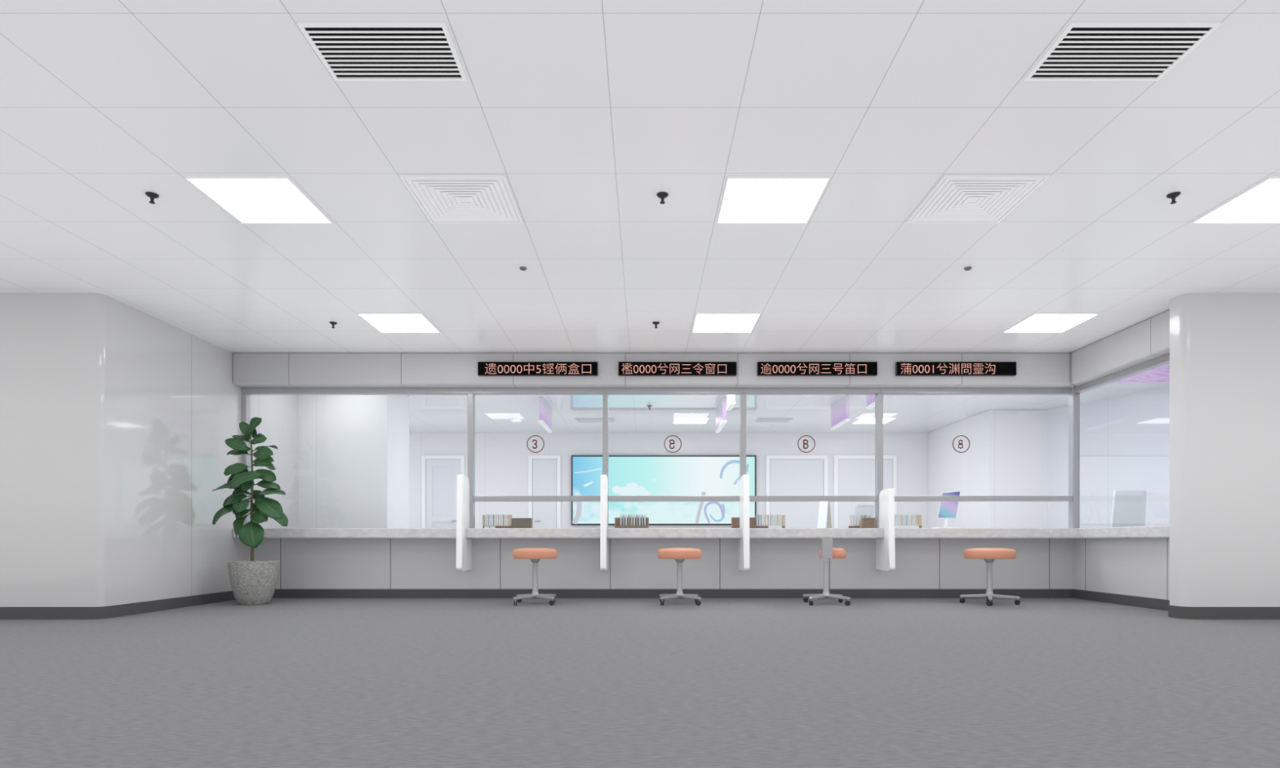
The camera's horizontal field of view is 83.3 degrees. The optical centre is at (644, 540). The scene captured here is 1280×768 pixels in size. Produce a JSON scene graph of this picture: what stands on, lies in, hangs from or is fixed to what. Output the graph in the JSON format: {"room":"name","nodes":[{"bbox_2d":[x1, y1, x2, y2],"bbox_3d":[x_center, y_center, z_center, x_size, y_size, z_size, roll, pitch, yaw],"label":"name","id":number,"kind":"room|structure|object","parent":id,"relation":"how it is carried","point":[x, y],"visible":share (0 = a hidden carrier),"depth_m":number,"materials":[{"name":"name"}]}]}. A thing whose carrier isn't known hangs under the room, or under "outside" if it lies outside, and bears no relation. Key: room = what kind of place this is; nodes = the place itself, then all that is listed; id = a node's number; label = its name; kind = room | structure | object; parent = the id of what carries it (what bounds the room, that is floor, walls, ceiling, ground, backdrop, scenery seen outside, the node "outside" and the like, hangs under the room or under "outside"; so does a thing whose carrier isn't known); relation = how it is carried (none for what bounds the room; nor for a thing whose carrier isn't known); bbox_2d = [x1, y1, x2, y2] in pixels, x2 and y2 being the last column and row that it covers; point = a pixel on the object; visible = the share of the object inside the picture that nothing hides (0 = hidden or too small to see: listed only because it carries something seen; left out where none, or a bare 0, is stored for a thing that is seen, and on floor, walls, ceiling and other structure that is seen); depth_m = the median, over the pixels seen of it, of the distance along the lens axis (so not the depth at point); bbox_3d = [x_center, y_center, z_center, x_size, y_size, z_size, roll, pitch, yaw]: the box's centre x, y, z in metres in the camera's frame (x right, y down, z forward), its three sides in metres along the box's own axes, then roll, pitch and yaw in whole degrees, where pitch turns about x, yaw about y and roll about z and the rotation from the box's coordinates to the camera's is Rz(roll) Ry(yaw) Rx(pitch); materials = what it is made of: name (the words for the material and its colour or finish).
{"room":"public hall","nodes":[
{"label":"public hall","id":0,"kind":"room"},
{"bbox_2d":[0,293,298,607],"bbox_3d":[-6.715,-0.684,7.529,4.570,2.658,3.343,0,0,0],"label":"wall","id":1,"kind":"structure","parent":0,"point":[117,420],"depth_m":5.99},
{"bbox_2d":[0,589,1072,619],"bbox_3d":[-2.123,0.595,6.923,13.753,0.100,2.155,0,0,0],"label":"baseboard","id":2,"kind":"structure","parent":1,"relation":"attached to","point":[278,593],"depth_m":7.99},
{"bbox_2d":[477,361,597,376],"bbox_3d":[-1.144,-1.831,7.694,1.280,0.145,0.049,0,0,0],"label":"display","id":3,"kind":"object","parent":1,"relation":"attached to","point":[484,368],"visible":1,"depth_m":7.67,"materials":[{"name":"metal"}]},
{"bbox_2d":[232,352,1076,387],"bbox_3d":[0.242,-1.843,7.897,9.345,0.340,0.360,0,0,0],"label":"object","id":4,"kind":"structure","parent":1,"relation":"attached to","point":[250,370],"depth_m":7.72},
{"bbox_2d":[618,361,736,376],"bbox_3d":[0.350,-1.831,7.694,1.263,0.145,0.049,0,0,0],"label":"display","id":5,"kind":"object","parent":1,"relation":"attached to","point":[625,368],"visible":1,"depth_m":7.67,"materials":[{"name":"metal"}]},
{"bbox_2d":[756,361,877,376],"bbox_3d":[1.843,-1.831,7.694,1.280,0.145,0.049,0,0,0],"label":"display","id":6,"kind":"object","parent":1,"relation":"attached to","point":[763,368],"visible":1,"depth_m":7.67,"materials":[{"name":"metal"}]},
{"bbox_2d":[895,361,1016,376],"bbox_3d":[3.328,-1.831,7.694,1.280,0.145,0.049,0,0,0],"label":"display","id":7,"kind":"object","parent":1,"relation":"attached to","point":[902,368],"visible":1,"depth_m":7.67,"materials":[{"name":"metal"}]},
{"bbox_2d":[227,560,279,604],"bbox_3d":[-3.939,0.426,7.250,0.464,0.436,0.464,0,0,0],"label":"pot","id":8,"kind":"object","parent":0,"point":[252,582],"depth_m":7.09,"materials":[{"name":"stone"}]},
{"bbox_2d":[298,395,408,528],"bbox_3d":[-6.145,-0.684,9.625,5.710,2.658,0.850,0,0,0],"label":"wall","id":9,"kind":"structure","parent":0,"point":[353,450],"depth_m":9.20,"materials":[{"name":"white paint"}]},
{"bbox_2d":[0,0,1279,432],"bbox_3d":[0.000,-2.063,6.100,18.000,0.100,15.200,0,0,0],"label":"ceiling","id":10,"kind":"structure","parent":0,"point":[588,111],"depth_m":3.95,"materials":[{"name":"tile"}]},
{"bbox_2d":[145,191,159,204],"bbox_3d":[-2.870,-1.988,4.190,0.068,0.050,0.068,0,0,0],"label":"sprinkler","id":11,"kind":"object","parent":10,"relation":"attached to","point":[152,195],"visible":1,"depth_m":4.18,"materials":[{"name":"metal"}]},
{"bbox_2d":[184,176,332,223],"bbox_3d":[-2.260,-2.007,4.262,0.570,0.012,0.570,0,0,0],"label":"recessed light","id":12,"kind":"object","parent":10,"relation":"in","point":[248,199],"visible":1,"depth_m":4.21,"materials":[{"name":"white plastic"}]},
{"bbox_2d":[328,321,337,328],"bbox_3d":[-2.885,-1.988,6.660,0.068,0.050,0.068,0,0,0],"label":"sprinkler","id":13,"kind":"object","parent":10,"relation":"attached to","point":[333,323],"visible":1,"depth_m":6.65,"materials":[{"name":"metal"}]},
{"bbox_2d":[296,22,466,81],"bbox_3d":[-1.063,-2.008,2.966,0.577,0.010,0.347,0,0,0],"label":"ceiling vent","id":14,"kind":"object","parent":10,"relation":"in","point":[350,51],"visible":1,"depth_m":2.95,"materials":[{"name":"white metal"}]},
{"bbox_2d":[357,312,439,333],"bbox_3d":[-2.260,-2.007,6.660,0.570,0.012,0.570,0,0,0],"label":"recessed light","id":15,"kind":"object","parent":10,"relation":"in","point":[384,322],"visible":1,"depth_m":6.63,"materials":[{"name":"white plastic"}]},
{"bbox_2d":[399,174,522,223],"bbox_3d":[-1.060,-2.006,4.248,0.580,0.013,0.580,0,0,0],"label":"ceiling vent","id":16,"kind":"object","parent":10,"relation":"in","point":[442,198],"visible":1,"depth_m":4.21,"materials":[{"name":"white plastic"}]},
{"bbox_2d":[509,418,523,422],"bbox_3d":[-2.150,-2.005,12.050,0.200,0.014,0.200,0,0,0],"label":"recessed light","id":17,"kind":"object","parent":10,"relation":"in","point":[510,420],"visible":1,"depth_m":12.03,"materials":[{"name":"white plastic"}]},
{"bbox_2d":[519,266,526,271],"bbox_3d":[-0.900,-2.004,5.320,0.054,0.016,0.054,0,0,0],"label":"ceiling sensor","id":18,"kind":"object","parent":10,"relation":"attached to","point":[522,268],"visible":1,"depth_m":5.30,"materials":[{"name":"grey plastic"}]},
{"bbox_2d":[538,396,551,432],"bbox_3d":[-1.460,-1.833,10.600,0.060,0.357,1.010,0,0,0],"label":"hanging sign","id":19,"kind":"object","parent":10,"relation":"hanging from","point":[544,410],"visible":1,"depth_m":10.41,"materials":[{"name":"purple plastic"}]},
{"bbox_2d":[574,417,615,422],"bbox_3d":[-0.830,-2.007,12.050,0.660,0.012,0.340,0,0,0],"label":"ceiling light","id":20,"kind":"object","parent":10,"relation":"in","point":[577,420],"visible":1,"depth_m":11.99,"materials":[{"name":"white plastic"}]},
{"bbox_2d":[652,321,659,328],"bbox_3d":[0.104,-1.988,6.660,0.068,0.050,0.068,0,0,0],"label":"sprinkler","id":21,"kind":"object","parent":10,"relation":"attached to","point":[655,323],"visible":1,"depth_m":6.65,"materials":[{"name":"metal"}]},
{"bbox_2d":[656,191,668,204],"bbox_3d":[0.103,-1.988,4.190,0.068,0.050,0.068,0,0,0],"label":"sprinkler","id":22,"kind":"object","parent":10,"relation":"attached to","point":[662,195],"visible":1,"depth_m":4.18,"materials":[{"name":"metal"}]},
{"bbox_2d":[672,417,708,423],"bbox_3d":[0.770,-2.007,12.100,0.570,0.012,0.570,0,0,0],"label":"recessed light","id":23,"kind":"object","parent":10,"relation":"in","point":[677,420],"visible":1,"depth_m":12.08,"materials":[{"name":"white plastic"}]},
{"bbox_2d":[715,396,726,432],"bbox_3d":[1.120,-1.833,10.600,0.060,0.357,1.010,0,0,0],"label":"hanging sign","id":24,"kind":"object","parent":10,"relation":"hanging from","point":[721,412],"visible":1,"depth_m":10.30,"materials":[{"name":"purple plastic"}]},
{"bbox_2d":[692,312,760,333],"bbox_3d":[0.741,-2.007,6.660,0.570,0.012,0.570,0,0,0],"label":"recessed light","id":25,"kind":"object","parent":10,"relation":"in","point":[704,322],"visible":1,"depth_m":6.63,"materials":[{"name":"white plastic"}]},
{"bbox_2d":[725,395,735,410],"bbox_3d":[1.070,-1.833,8.975,0.060,0.357,0.460,0,0,0],"label":"hanging sign","id":26,"kind":"object","parent":10,"relation":"hanging from","point":[731,402],"visible":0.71,"depth_m":8.88,"materials":[{"name":"white plastic"}]},
{"bbox_2d":[716,176,830,223],"bbox_3d":[0.741,-2.007,4.262,0.570,0.012,0.570,0,0,0],"label":"recessed light","id":27,"kind":"object","parent":10,"relation":"in","point":[745,199],"visible":1,"depth_m":4.23,"materials":[{"name":"white plastic"}]},
{"bbox_2d":[755,417,793,422],"bbox_3d":[2.160,-2.007,12.050,0.580,0.012,0.340,0,0,0],"label":"ceiling light","id":28,"kind":"object","parent":10,"relation":"in","point":[758,420],"visible":1,"depth_m":11.99,"materials":[{"name":"white plastic"}]},
{"bbox_2d":[830,395,849,430],"bbox_3d":[2.820,-1.833,10.400,0.060,0.357,0.810,0,0,0],"label":"hanging sign","id":29,"kind":"object","parent":10,"relation":"hanging from","point":[840,410],"visible":1,"depth_m":10.28,"materials":[{"name":"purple plastic"}]},
{"bbox_2d":[851,417,896,423],"bbox_3d":[3.850,-2.007,12.100,0.570,0.012,0.570,0,0,0],"label":"recessed light","id":30,"kind":"object","parent":10,"relation":"in","point":[862,420],"visible":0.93,"depth_m":12.08,"materials":[{"name":"white plastic"}]},
{"bbox_2d":[866,395,884,408],"bbox_3d":[2.830,-1.833,8.850,0.060,0.357,0.510,0,0,0],"label":"hanging sign","id":31,"kind":"object","parent":10,"relation":"hanging from","point":[870,399],"visible":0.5,"depth_m":8.94,"materials":[{"name":"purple plastic"}]},
{"bbox_2d":[964,266,972,271],"bbox_3d":[2.390,-2.004,5.320,0.054,0.016,0.054,0,0,0],"label":"ceiling sensor","id":32,"kind":"object","parent":10,"relation":"attached to","point":[966,268],"visible":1,"depth_m":5.30,"materials":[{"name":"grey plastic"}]},
{"bbox_2d":[906,174,1049,223],"bbox_3d":[1.940,-2.006,4.248,0.580,0.013,0.580,0,0,0],"label":"ceiling vent","id":33,"kind":"object","parent":10,"relation":"in","point":[955,198],"visible":1,"depth_m":4.21,"materials":[{"name":"white plastic"}]},
{"bbox_2d":[1002,312,1098,333],"bbox_3d":[3.742,-2.007,6.660,0.570,0.012,0.570,0,0,0],"label":"recessed light","id":34,"kind":"object","parent":10,"relation":"in","point":[1037,322],"visible":1,"depth_m":6.63,"materials":[{"name":"white plastic"}]},
{"bbox_2d":[1023,22,1221,81],"bbox_3d":[1.948,-2.008,2.966,0.585,0.010,0.347,0,0,0],"label":"ceiling vent","id":35,"kind":"object","parent":10,"relation":"in","point":[1084,51],"visible":1,"depth_m":2.95,"materials":[{"name":"white metal"}]},
{"bbox_2d":[1114,363,1169,383],"bbox_3d":[5.950,-1.992,8.225,1.900,0.041,1.650,0,0,0],"label":"ceiling panel","id":36,"kind":"object","parent":10,"relation":"attached to","point":[1161,374],"visible":0.09,"depth_m":8.75,"materials":[{"name":"purple"}]},
{"bbox_2d":[1166,191,1180,204],"bbox_3d":[3.080,-1.988,4.190,0.068,0.050,0.068,0,0,0],"label":"sprinkler","id":37,"kind":"object","parent":10,"relation":"attached to","point":[1173,195],"visible":1,"depth_m":4.18,"materials":[{"name":"metal"}]},
{"bbox_2d":[1191,176,1279,223],"bbox_3d":[3.742,-2.007,4.262,0.570,0.012,0.570,0,0,0],"label":"recessed light","id":38,"kind":"object","parent":10,"relation":"in","point":[1260,203],"visible":1,"depth_m":4.35,"materials":[{"name":"white plastic"}]},
{"bbox_2d":[0,598,1279,767],"bbox_3d":[0.000,0.695,5.350,18.000,0.100,16.700,0,0,0],"label":"floor","id":39,"kind":"structure","parent":0,"point":[281,682],"depth_m":3.16,"materials":[{"name":"grey carpet"}]},
{"bbox_2d":[212,417,288,604],"bbox_3d":[-3.961,-0.293,7.232,0.650,1.874,0.470,0,0,-34],"label":"potted plant","id":40,"kind":"object","parent":39,"relation":"on","point":[252,582],"visible":1,"depth_m":7.18,"materials":[{"name":"plant"}]},
{"bbox_2d":[512,547,557,605],"bbox_3d":[-1.105,0.362,7.250,0.444,0.564,0.444,0,0,0],"label":"stool","id":41,"kind":"object","parent":39,"relation":"on","point":[535,555],"visible":1,"depth_m":7.12,"materials":[{"name":"orange plastic"}]},
{"bbox_2d":[657,547,702,605],"bbox_3d":[0.352,0.362,7.250,0.444,0.564,0.444,0,0,0],"label":"stool","id":42,"kind":"object","parent":39,"relation":"on","point":[679,555],"visible":1,"depth_m":7.12,"materials":[{"name":"orange plastic"}]},
{"bbox_2d":[232,525,1169,537],"bbox_3d":[0.345,-0.075,7.266,9.549,0.104,2.468,0,0,0],"label":"countertop","id":43,"kind":"structure","parent":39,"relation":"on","point":[1159,531],"depth_m":7.72,"materials":[{"name":"grey stone"}]},
{"bbox_2d":[241,387,475,528],"bbox_3d":[-3.157,-0.900,7.938,2.546,1.546,0.095,0,0,0],"label":"window","id":44,"kind":"structure","parent":43,"relation":"on","point":[246,393],"depth_m":7.90,"materials":[{"name":"metal"}]},
{"bbox_2d":[456,475,471,571],"bbox_3d":[-1.952,-0.182,7.777,0.062,1.018,0.444,0,0,0],"label":"divider panel","id":45,"kind":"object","parent":43,"relation":"attached to","point":[464,544],"depth_m":7.61,"materials":[{"name":"white plastic"}]},
{"bbox_2d":[482,515,512,528],"bbox_3d":[-1.674,-0.207,8.169,0.331,0.159,0.050,0,0,0],"label":"test tube rack","id":46,"kind":"object","parent":43,"relation":"on","point":[483,516],"visible":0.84,"depth_m":8.15,"materials":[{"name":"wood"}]},
{"bbox_2d":[511,518,533,528],"bbox_3d":[-1.394,-0.188,8.190,0.221,0.120,0.104,0,0,0],"label":"storage box","id":47,"kind":"object","parent":43,"relation":"on","point":[516,522],"visible":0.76,"depth_m":8.14,"materials":[{"name":"beige cardboard"}]},
{"bbox_2d":[470,387,608,501],"bbox_3d":[-1.159,-0.900,7.938,1.513,1.546,0.095,0,0,0],"label":"window","id":48,"kind":"structure","parent":43,"relation":"on","point":[476,391],"depth_m":7.90,"materials":[{"name":"metal"}]},
{"bbox_2d":[526,435,544,453],"bbox_3d":[-1.205,-1.060,7.934,0.194,0.194,0.016,0,0,0],"label":"number sign","id":49,"kind":"object","parent":48,"relation":"attached to","point":[535,443],"depth_m":7.93,"materials":[{"name":"brown"}]},
{"bbox_2d":[600,475,608,571],"bbox_3d":[-0.437,-0.182,7.777,0.062,1.018,0.444,0,0,0],"label":"divider panel","id":50,"kind":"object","parent":43,"relation":"attached to","point":[604,485],"depth_m":7.58,"materials":[{"name":"white plastic"}]},
{"bbox_2d":[614,516,648,528],"bbox_3d":[-0.148,-0.198,8.178,0.386,0.142,0.064,0,0,0],"label":"test tube rack","id":51,"kind":"object","parent":43,"relation":"on","point":[617,520],"visible":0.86,"depth_m":8.20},
{"bbox_2d":[605,387,746,501],"bbox_3d":[0.341,-0.900,7.938,1.547,1.546,0.095,0,0,0],"label":"window","id":52,"kind":"structure","parent":43,"relation":"on","point":[611,391],"depth_m":7.90,"materials":[{"name":"metal"}]},
{"bbox_2d":[663,435,681,453],"bbox_3d":[0.309,-1.060,7.934,0.194,0.194,0.016,0,0,0],"label":"number sign","id":53,"kind":"object","parent":52,"relation":"attached to","point":[670,440],"depth_m":7.93,"materials":[{"name":"brown"}]},
{"bbox_2d":[731,517,755,528],"bbox_3d":[1.119,-0.192,8.190,0.260,0.127,0.104,0,0,0],"label":"storage box","id":54,"kind":"object","parent":43,"relation":"on","point":[735,521],"visible":0.65,"depth_m":8.14,"materials":[{"name":"brown cardboard"}]},
{"bbox_2d":[738,475,750,571],"bbox_3d":[1.072,-0.182,7.777,0.062,1.018,0.444,0,0,0],"label":"divider panel","id":55,"kind":"object","parent":43,"relation":"attached to","point":[744,542],"depth_m":7.59,"materials":[{"name":"white plastic"}]},
{"bbox_2d":[755,515,785,528],"bbox_3d":[1.420,-0.207,8.170,0.341,0.159,0.048,0,0,0],"label":"test tube rack","id":56,"kind":"object","parent":43,"relation":"on","point":[783,517],"visible":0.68,"depth_m":8.15,"materials":[{"name":"white plastic"}]},
{"bbox_2d":[817,501,831,528],"bbox_3d":[2.069,-0.312,8.293,0.135,0.366,0.206,0,0,0],"label":"monitor","id":57,"kind":"object","parent":43,"relation":"on","point":[824,515],"visible":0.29,"depth_m":8.25,"materials":[{"name":"white plastic"}]},
{"bbox_2d":[848,516,869,528],"bbox_3d":[2.456,-0.198,8.200,0.259,0.142,0.044,0,0,0],"label":"test tube rack","id":58,"kind":"object","parent":43,"relation":"on","point":[849,526],"visible":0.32,"depth_m":8.18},
{"bbox_2d":[854,504,875,506],"bbox_3d":[2.554,-0.270,8.350,0.194,0.284,0.130,0,0,0],"label":"plastic container","id":59,"kind":"object","parent":43,"relation":"on","point":[855,505],"visible":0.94,"depth_m":8.29,"materials":[{"name":"plastic"}]},
{"bbox_2d":[858,517,875,528],"bbox_3d":[2.498,-0.188,8.090,0.154,0.120,0.104,0,0,0],"label":"storage box","id":60,"kind":"object","parent":43,"relation":"on","point":[865,522],"visible":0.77,"depth_m":8.04,"materials":[{"name":"brown cardboard"}]},
{"bbox_2d":[894,515,921,528],"bbox_3d":[2.973,-0.207,8.170,0.330,0.159,0.048,0,0,0],"label":"test tube rack","id":61,"kind":"object","parent":43,"relation":"on","point":[919,517],"visible":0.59,"depth_m":8.15,"materials":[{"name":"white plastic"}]},
{"bbox_2d":[933,491,959,528],"bbox_3d":[3.532,-0.349,8.419,0.301,0.443,0.223,0,0,0],"label":"monitor","id":62,"kind":"object","parent":43,"relation":"on","point":[947,509],"visible":0.8,"depth_m":8.34,"materials":[{"name":"white plastic"}]},
{"bbox_2d":[880,387,1079,528],"bbox_3d":[3.680,-0.900,7.938,2.189,1.546,0.095,0,0,0],"label":"window","id":63,"kind":"structure","parent":43,"relation":"on","point":[1073,498],"depth_m":7.90,"materials":[{"name":"metal"}]},
{"bbox_2d":[952,435,969,453],"bbox_3d":[3.492,-1.060,7.934,0.194,0.194,0.016,0,0,0],"label":"number sign","id":64,"kind":"object","parent":63,"relation":"attached to","point":[961,443],"depth_m":7.93,"materials":[{"name":"brown"}]},
{"bbox_2d":[1072,353,1169,393],"bbox_3d":[4.742,-0.900,6.965,0.085,1.546,1.870,0,0,0],"label":"window frame","id":65,"kind":"structure","parent":43,"relation":"on","point":[1163,360],"depth_m":7.07,"materials":[{"name":"metal"}]},
{"bbox_2d":[802,537,850,605],"bbox_3d":[1.838,0.313,7.272,0.444,0.664,0.469,0,0,0],"label":"stool","id":66,"kind":"object","parent":39,"relation":"on","point":[827,551],"visible":1,"depth_m":7.22,"materials":[{"name":"orange plastic"}]},
{"bbox_2d":[960,547,1020,605],"bbox_3d":[3.475,0.362,7.250,0.476,0.564,0.476,0,0,-10],"label":"stool","id":67,"kind":"object","parent":39,"relation":"on","point":[988,555],"visible":1,"depth_m":7.15,"materials":[{"name":"orange plastic"}]},
{"bbox_2d":[1110,489,1146,527],"bbox_3d":[5.426,0.045,8.276,0.518,1.199,0.582,0,0,0],"label":"office chair","id":68,"kind":"object","parent":39,"relation":"on","point":[1129,507],"visible":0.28,"depth_m":8.02,"materials":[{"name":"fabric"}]},
{"bbox_2d":[246,537,1073,589],"bbox_3d":[0.168,0.312,8.060,9.195,0.665,0.120,0,0,0],"label":"service counter","id":69,"kind":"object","parent":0,"point":[305,563],"depth_m":8.00,"materials":[{"name":"white"}]},
{"bbox_2d":[743,387,883,528],"bbox_3d":[1.850,-0.900,7.938,1.534,1.546,0.095,0,0,0],"label":"window","id":70,"kind":"structure","parent":69,"relation":"in","point":[748,391],"depth_m":7.90,"materials":[{"name":"metal"}]},
{"bbox_2d":[797,435,815,453],"bbox_3d":[1.784,-1.060,7.934,0.194,0.194,0.016,0,0,0],"label":"number sign","id":71,"kind":"object","parent":70,"relation":"attached to","point":[804,440],"depth_m":7.93,"materials":[{"name":"brown"}]},
{"bbox_2d":[875,488,895,571],"bbox_3d":[2.600,-0.109,7.777,0.062,0.872,0.444,0,0,0],"label":"divider panel","id":72,"kind":"object","parent":70,"relation":"attached to","point":[885,547],"depth_m":7.63,"materials":[{"name":"white plastic"}]},
{"bbox_2d":[408,432,928,528],"bbox_3d":[0.000,-0.684,13.575,18.000,2.658,0.150,0,0,0],"label":"wall","id":73,"kind":"structure","parent":0,"point":[501,459],"depth_m":13.50,"materials":[{"name":"white paint"}]},
{"bbox_2d":[422,455,464,528],"bbox_3d":[-3.777,-0.470,13.455,0.796,2.230,0.090,0,0,0],"label":"door","id":74,"kind":"structure","parent":73,"relation":"in","point":[439,473],"depth_m":13.47,"materials":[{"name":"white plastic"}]},
{"bbox_2d":[528,455,560,528],"bbox_3d":[-1.877,-0.470,13.455,0.601,2.230,0.090,0,0,0],"label":"door","id":75,"kind":"structure","parent":73,"relation":"in","point":[544,471],"depth_m":13.47,"materials":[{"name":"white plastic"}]},
{"bbox_2d":[571,455,756,525],"bbox_3d":[0.355,-0.930,13.463,3.459,1.307,0.071,0,0,0],"label":"screen","id":76,"kind":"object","parent":73,"relation":"attached to","point":[628,475],"depth_m":13.43,"materials":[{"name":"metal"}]},
{"bbox_2d":[765,455,827,528],"bbox_3d":[2.846,-0.470,13.455,1.156,2.230,0.090,0,0,0],"label":"door","id":77,"kind":"structure","parent":73,"relation":"in","point":[785,475],"depth_m":13.47,"materials":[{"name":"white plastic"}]},
{"bbox_2d":[833,455,897,528],"bbox_3d":[4.130,-0.470,13.455,1.171,2.230,0.090,0,0,0],"label":"door","id":78,"kind":"structure","parent":73,"relation":"in","point":[853,475],"depth_m":13.47,"materials":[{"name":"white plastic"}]},
{"bbox_2d":[928,409,1048,528],"bbox_3d":[5.805,-0.684,12.300,0.990,2.658,2.400,0,0,0],"label":"wall","id":79,"kind":"structure","parent":0,"point":[1006,455],"depth_m":11.10,"materials":[{"name":"white paint"}]},
{"bbox_2d":[1048,386,1169,528],"bbox_3d":[7.289,-0.684,8.620,0.258,2.658,5.630,0,0,-21],"label":"wall","id":80,"kind":"structure","parent":0,"point":[1125,439],"depth_m":10.14,"materials":[{"name":"white paint"}]},
{"bbox_2d":[1073,537,1169,599],"bbox_3d":[4.825,0.312,7.075,0.120,0.665,2.090,0,0,0],"label":"wall","id":81,"kind":"structure","parent":0,"point":[1131,566],"depth_m":7.17,"materials":[{"name":"white paint"}]},
{"bbox_2d":[1072,589,1169,611],"bbox_3d":[4.759,0.595,7.015,0.012,0.100,1.970,0,0,0],"label":"baseboard","id":82,"kind":"structure","parent":81,"relation":"attached to","point":[1127,600],"depth_m":7.15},
{"bbox_2d":[1169,293,1279,607],"bbox_3d":[6.700,-0.684,5.944,4.600,2.658,0.173,0,0,0],"label":"wall","id":83,"kind":"structure","parent":0,"point":[1224,348],"depth_m":5.86,"materials":[{"name":"white paint"}]},
{"bbox_2d":[1071,309,1169,386],"bbox_3d":[4.746,-1.843,7.050,0.360,0.340,2.039,0,0,0],"label":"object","id":84,"kind":"structure","parent":83,"relation":"attached to","point":[1148,340],"depth_m":6.88,"materials":[{"name":"white paint"}]},
{"bbox_2d":[1168,604,1279,619],"bbox_3d":[6.694,0.595,5.938,4.612,0.100,0.185,0,0,0],"label":"baseboard","id":85,"kind":"structure","parent":83,"relation":"attached to","point":[1174,611],"depth_m":5.84,"materials":[{"name":"grey"}]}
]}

